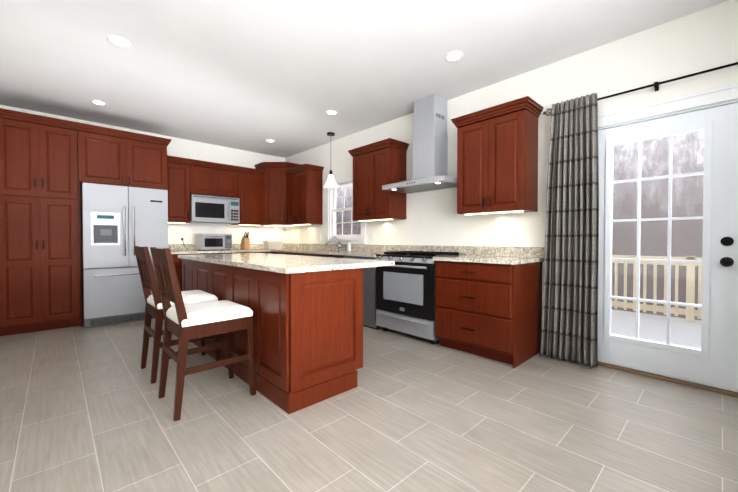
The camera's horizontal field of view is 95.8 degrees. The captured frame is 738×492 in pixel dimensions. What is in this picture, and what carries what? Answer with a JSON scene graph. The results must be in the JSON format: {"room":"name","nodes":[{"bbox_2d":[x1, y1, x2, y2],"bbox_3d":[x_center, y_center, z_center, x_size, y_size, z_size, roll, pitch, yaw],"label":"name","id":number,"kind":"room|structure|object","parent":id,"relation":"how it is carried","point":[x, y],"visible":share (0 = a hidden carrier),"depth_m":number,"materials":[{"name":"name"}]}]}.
{"room":"kitchen","nodes":[
{"label":"kitchen","id":0,"kind":"room"},
{"bbox_2d":[0,105,285,243],"bbox_3d":[-3.174,-0.375,5.515,4.200,2.750,0.150,-1,1,-43],"label":"wall","id":1,"kind":"structure","parent":0,"point":[185,148],"depth_m":5.80,"materials":[{"name":"paint"}]},
{"bbox_2d":[80,128,167,189],"bbox_3d":[-3.465,-1.119,4.684,0.968,0.662,0.638,-1,1,-43],"label":"upper cabinet","id":2,"kind":"object","parent":1,"relation":"attached to","point":[107,158],"depth_m":4.42,"materials":[{"name":"brown wood"}]},
{"bbox_2d":[167,159,190,222],"bbox_3d":[-3.081,-0.824,5.265,0.374,0.934,0.328,-1,1,-43],"label":"upper cabinet","id":3,"kind":"object","parent":1,"relation":"attached to","point":[178,172],"depth_m":5.17,"materials":[{"name":"brown wood"}]},
{"bbox_2d":[179,234,184,244],"bbox_3d":[-3.040,-0.052,5.470,0.099,0.250,0.101,-1,1,-43],"label":"outlet","id":4,"kind":"object","parent":1,"relation":"attached to","point":[181,237],"visible":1,"depth_m":5.49,"materials":[{"name":"white plastic"}]},
{"bbox_2d":[191,163,238,197],"bbox_3d":[-2.667,-1.060,5.651,0.758,0.474,0.328,-1,1,-43],"label":"upper cabinet","id":5,"kind":"object","parent":1,"relation":"attached to","point":[207,181],"depth_m":5.53,"materials":[{"name":"brown wood"}]},
{"bbox_2d":[190,194,239,223],"bbox_3d":[-2.626,-0.590,5.614,0.754,0.424,0.446,-1,1,-43],"label":"microwave","id":6,"kind":"object","parent":5,"relation":"attached to","point":[213,209],"visible":0.98,"depth_m":5.47,"materials":[{"name":"silver metal"}]},
{"bbox_2d":[231,171,262,225],"bbox_3d":[-2.213,-0.836,6.084,0.488,0.934,0.328,-1,1,-43],"label":"upper cabinet","id":7,"kind":"object","parent":1,"relation":"attached to","point":[248,180],"depth_m":5.94,"materials":[{"name":"brown wood"}]},
{"bbox_2d":[251,163,298,226],"bbox_3d":[-1.718,-0.914,6.313,0.671,1.082,0.672,-1,1,-43],"label":"upper cabinet","id":8,"kind":"object","parent":1,"relation":"attached to","point":[280,194],"depth_m":6.12,"materials":[{"name":"brown wood"}]},
{"bbox_2d":[0,0,728,157],"bbox_3d":[-0.206,-1.752,2.347,4.200,0.100,8.800,-1,1,-43],"label":"ceiling","id":9,"kind":"structure","parent":0,"point":[254,75],"depth_m":3.01,"materials":[{"name":"paint"}]},
{"bbox_2d":[90,100,107,105],"bbox_3d":[-3.269,-1.723,4.036,0.170,0.007,0.170,-1,1,-43],"label":"recessed light","id":10,"kind":"object","parent":9,"relation":"in","point":[99,102],"visible":0.98,"depth_m":4.03,"materials":[{"name":"white"}]},
{"bbox_2d":[106,35,130,47],"bbox_3d":[-2.096,-1.704,2.792,0.170,0.007,0.170,-1,1,-43],"label":"recessed light","id":11,"kind":"object","parent":9,"relation":"in","point":[118,41],"visible":1,"depth_m":2.79,"materials":[{"name":"white"}]},
{"bbox_2d":[323,132,337,187],"bbox_3d":[-0.596,-1.328,5.216,0.236,0.834,0.236,-1,1,-43],"label":"pendant light","id":12,"kind":"object","parent":9,"relation":"hanging from","point":[330,182],"visible":1,"depth_m":5.18,"materials":[{"name":"white glass"}]},
{"bbox_2d":[325,110,337,114],"bbox_3d":[-0.487,-1.728,4.351,0.170,0.007,0.170,-1,1,-43],"label":"recessed light","id":13,"kind":"object","parent":9,"relation":"in","point":[330,112],"visible":0.98,"depth_m":4.34,"materials":[{"name":"white"}]},
{"bbox_2d":[444,51,463,61],"bbox_3d":[0.769,-1.708,3.020,0.170,0.007,0.170,-1,1,-43],"label":"recessed light","id":14,"kind":"object","parent":9,"relation":"in","point":[453,56],"visible":1,"depth_m":3.02,"materials":[{"name":"white"}]},
{"bbox_2d":[0,318,737,491],"bbox_3d":[-0.206,1.098,2.391,4.200,0.100,8.800,-1,1,-43],"label":"floor","id":15,"kind":"structure","parent":0,"point":[83,409],"depth_m":1.93,"materials":[{"name":"tile"}]},
{"bbox_2d":[0,112,81,335],"bbox_3d":[-4.060,-0.211,4.136,0.705,2.462,0.638,-1,1,-43],"label":"tall cabinet","id":16,"kind":"object","parent":15,"relation":"on","point":[49,166],"depth_m":3.90,"materials":[{"name":"brown wood"}]},
{"bbox_2d":[80,182,167,327],"bbox_3d":[-3.378,0.121,4.610,0.904,1.775,0.847,-1,1,-43],"label":"refrigerator","id":17,"kind":"object","parent":15,"relation":"on","point":[118,223],"visible":0.79,"depth_m":4.26,"materials":[{"name":"silver metal"}]},
{"bbox_2d":[134,246,219,383],"bbox_3d":[-1.616,0.523,2.818,0.549,1.035,0.439,-1,1,-43],"label":"bar stool","id":18,"kind":"object","parent":15,"relation":"on","point":[154,308],"visible":0.75,"depth_m":2.69,"materials":[{"name":"brown wood"}]},
{"bbox_2d":[182,259,189,290],"bbox_3d":[-1.687,0.587,3.781,0.645,0.880,0.534,-1,1,-43],"label":"base cabinet","id":19,"kind":"object","parent":15,"relation":"on","point":[185,262],"depth_m":3.64,"materials":[{"name":"brown wood"}]},
{"bbox_2d":[178,253,394,273],"bbox_3d":[-0.977,0.137,3.216,0.970,0.035,2.420,-1,1,-43],"label":"countertop","id":20,"kind":"structure","parent":19,"relation":"on","point":[283,263],"depth_m":2.62,"materials":[{"name":"stone"}]},
{"bbox_2d":[172,253,207,290],"bbox_3d":[-2.919,0.565,5.222,0.520,0.880,0.642,-1,1,-43],"label":"base cabinet","id":21,"kind":"object","parent":15,"relation":"on","point":[177,261],"depth_m":4.90,"materials":[{"name":"brown wood"}]},
{"bbox_2d":[190,260,205,346],"bbox_3d":[-1.392,0.592,3.469,0.645,0.880,0.604,-1,1,-43],"label":"base cabinet","id":22,"kind":"object","parent":15,"relation":"on","point":[197,269],"depth_m":3.35,"materials":[{"name":"brown wood"}]},
{"bbox_2d":[150,247,255,420],"bbox_3d":[-1.136,0.531,2.295,0.549,1.035,0.439,-1,1,-43],"label":"bar stool","id":23,"kind":"object","parent":15,"relation":"on","point":[184,324],"visible":1,"depth_m":2.18,"materials":[{"name":"brown wood"}]},
{"bbox_2d":[206,262,221,359],"bbox_3d":[-1.074,0.597,3.132,0.645,0.880,0.604,-1,1,-43],"label":"base cabinet","id":24,"kind":"object","parent":15,"relation":"on","point":[213,271],"depth_m":3.00,"materials":[{"name":"brown wood"}]},
{"bbox_2d":[222,265,245,381],"bbox_3d":[-0.755,0.602,2.794,0.645,0.880,0.604,-1,1,-43],"label":"base cabinet","id":25,"kind":"object","parent":15,"relation":"on","point":[233,277],"depth_m":2.64,"materials":[{"name":"brown wood"}]},
{"bbox_2d":[237,252,267,252],"bbox_3d":[-2.138,0.554,5.914,0.598,0.880,0.706,-1,1,-43],"label":"base cabinet","id":26,"kind":"object","parent":15,"relation":"on","point":[237,252],"depth_m":5.68,"materials":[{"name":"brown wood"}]},
{"bbox_2d":[268,252,295,254],"bbox_3d":[-1.226,0.556,5.788,0.706,0.880,0.878,-1,1,-43],"label":"base cabinet","id":27,"kind":"object","parent":15,"relation":"on","point":[268,252],"depth_m":5.62,"materials":[{"name":"brown wood"}]},
{"bbox_2d":[168,244,269,253],"bbox_3d":[-2.532,0.052,5.562,1.560,0.135,0.665,-1,1,-43],"label":"countertop","id":28,"kind":"structure","parent":27,"relation":"on","point":[175,248],"depth_m":5.48,"materials":[{"name":"beige stone"}]},
{"bbox_2d":[195,234,231,250],"bbox_3d":[-2.554,-0.051,5.505,0.470,0.270,0.402,-1,1,-43],"label":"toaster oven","id":29,"kind":"object","parent":28,"relation":"on","point":[204,242],"visible":1,"depth_m":5.37,"materials":[{"name":"silver metal"}]},
{"bbox_2d":[241,232,249,248],"bbox_3d":[-2.224,-0.079,5.999,0.100,0.310,0.195,-1,1,-43],"label":"knife block","id":30,"kind":"object","parent":28,"relation":"on","point":[245,242],"visible":1,"depth_m":5.95,"materials":[{"name":"brown wood"}]},
{"bbox_2d":[270,243,543,264],"bbox_3d":[-0.250,0.064,4.775,0.665,0.135,4.942,-1,1,-43],"label":"countertop","id":31,"kind":"structure","parent":27,"relation":"on","point":[500,255],"depth_m":3.84,"materials":[{"name":"beige stone"}]},
{"bbox_2d":[263,238,283,248],"bbox_3d":[-1.815,-0.036,6.339,0.360,0.215,0.222,-1,1,-43],"label":"basket","id":32,"kind":"object","parent":31,"relation":"on","point":[273,244],"visible":1,"depth_m":6.26,"materials":[{"name":"white"}]},
{"bbox_2d":[326,236,340,250],"bbox_3d":[-0.569,-0.029,5.292,0.299,0.231,0.109,-1,1,-43],"label":"faucet","id":33,"kind":"object","parent":31,"relation":"on","point":[338,244],"visible":1,"depth_m":5.33,"materials":[{"name":"silver metal"}]},
{"bbox_2d":[246,268,362,413],"bbox_3d":[-0.454,0.607,2.475,0.645,0.880,0.554,-1,1,-43],"label":"base cabinet","id":34,"kind":"object","parent":15,"relation":"on","point":[308,336],"depth_m":2.23,"materials":[{"name":"brown wood"}]},
{"bbox_2d":[296,253,323,256],"bbox_3d":[-0.635,0.565,5.209,0.642,0.880,1.029,-1,1,-43],"label":"base cabinet","id":35,"kind":"object","parent":15,"relation":"on","point":[321,255],"depth_m":5.00,"materials":[{"name":"brown wood"}]},
{"bbox_2d":[324,255,342,257],"bbox_3d":[-0.241,0.571,4.790,0.642,0.880,0.375,-1,1,-43],"label":"base cabinet","id":36,"kind":"object","parent":15,"relation":"on","point":[337,256],"depth_m":4.56,"materials":[{"name":"brown wood"}]},
{"bbox_2d":[343,256,379,329],"bbox_3d":[0.063,0.581,4.397,0.655,0.872,0.605,-1,1,-43],"label":"dishwasher","id":37,"kind":"object","parent":15,"relation":"on","point":[369,297],"visible":0.15,"depth_m":4.07,"materials":[{"name":"silver metal"}]},
{"bbox_2d":[375,251,458,343],"bbox_3d":[0.564,0.552,3.865,0.679,0.945,0.836,-1,1,-43],"label":"range","id":38,"kind":"object","parent":15,"relation":"on","point":[405,293],"visible":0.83,"depth_m":3.63,"materials":[{"name":"silver metal"}]},
{"bbox_2d":[435,260,541,367],"bbox_3d":[1.153,0.594,3.287,0.676,0.879,0.800,-1,1,-43],"label":"base cabinet","id":39,"kind":"object","parent":15,"relation":"on","point":[490,311],"visible":0.98,"depth_m":3.02,"materials":[{"name":"brown wood"}]},
{"bbox_2d":[285,0,737,334],"bbox_3d":[1.267,-0.348,3.759,0.150,2.750,8.500,-1,1,-43],"label":"wall","id":40,"kind":"structure","parent":0,"point":[702,40],"depth_m":3.21,"materials":[{"name":"paint"}]},
{"bbox_2d":[287,167,322,225],"bbox_3d":[-1.169,-0.835,5.983,0.328,0.934,0.686,-1,1,-43],"label":"upper cabinet","id":41,"kind":"object","parent":40,"relation":"attached to","point":[304,186],"depth_m":5.77,"materials":[{"name":"brown wood"}]},
{"bbox_2d":[323,171,366,243],"bbox_3d":[-0.365,-0.593,5.446,0.196,1.143,1.070,-1,1,-43],"label":"window","id":42,"kind":"structure","parent":40,"relation":"in","point":[343,179],"depth_m":5.56,"materials":[{"name":"white wood"}]},
{"bbox_2d":[369,233,373,240],"bbox_3d":[0.035,-0.117,4.950,0.009,0.116,0.120,-1,1,-43],"label":"electrical outlet plate","id":43,"kind":"object","parent":40,"relation":"attached to","point":[371,236],"visible":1,"depth_m":4.94,"materials":[{"name":"white plastic"}]},
{"bbox_2d":[348,138,408,221],"bbox_3d":[0.116,-0.839,4.586,0.375,1.009,0.819,-1,1,-43],"label":"upper cabinet","id":44,"kind":"object","parent":40,"relation":"attached to","point":[377,165],"visible":1,"depth_m":4.40,"materials":[{"name":"brown wood"}]},
{"bbox_2d":[382,94,456,193],"bbox_3d":[0.651,-1.196,3.921,0.498,1.055,0.910,-1,1,-43],"label":"range hood","id":45,"kind":"object","parent":40,"relation":"attached to","point":[430,154],"visible":0.96,"depth_m":3.88,"materials":[{"name":"silver metal"}]},
{"bbox_2d":[451,96,543,214],"bbox_3d":[1.269,-0.820,3.364,0.375,1.009,0.789,-1,1,-43],"label":"upper cabinet","id":46,"kind":"object","parent":40,"relation":"attached to","point":[497,159],"visible":1,"depth_m":3.20,"materials":[{"name":"brown wood"}]},
{"bbox_2d":[543,62,737,115],"bbox_3d":[2.262,-1.233,2.515,0.087,0.066,1.774,-1,1,-43],"label":"curtain rod","id":47,"kind":"object","parent":40,"relation":"attached to","point":[656,85],"visible":0.81,"depth_m":2.54,"materials":[{"name":"black metal"}]},
{"bbox_2d":[540,93,598,367],"bbox_3d":[1.768,-0.126,2.943,0.101,2.300,0.450,-1,1,-43],"label":"curtain","id":48,"kind":"object","parent":47,"relation":"hanging from","point":[570,314],"visible":1,"depth_m":2.92,"materials":[{"name":"fabric"}]},
{"bbox_2d":[598,82,737,397],"bbox_3d":[2.280,-0.037,2.657,0.255,2.160,1.172,-1,1,-43],"label":"exterior door","id":49,"kind":"structure","parent":40,"relation":"in","point":[711,364],"depth_m":2.50,"materials":[{"name":"white wood"}]},
{"label":"outside","id":50,"kind":"structure","parent":0,"visible":0},
{"bbox_2d":[611,255,701,347],"bbox_3d":[3.274,0.678,4.293,3.419,1.020,8.500,-1,1,-43],"label":"deck","id":51,"kind":"object","parent":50,"point":[620,321],"depth_m":4.95,"materials":[{"name":"white wood"}]},
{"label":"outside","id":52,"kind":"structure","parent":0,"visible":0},
{"bbox_2d":[336,130,703,319],"bbox_3d":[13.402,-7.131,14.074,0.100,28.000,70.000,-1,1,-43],"label":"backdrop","id":53,"kind":"structure","parent":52,"point":[623,157],"depth_m":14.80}
]}

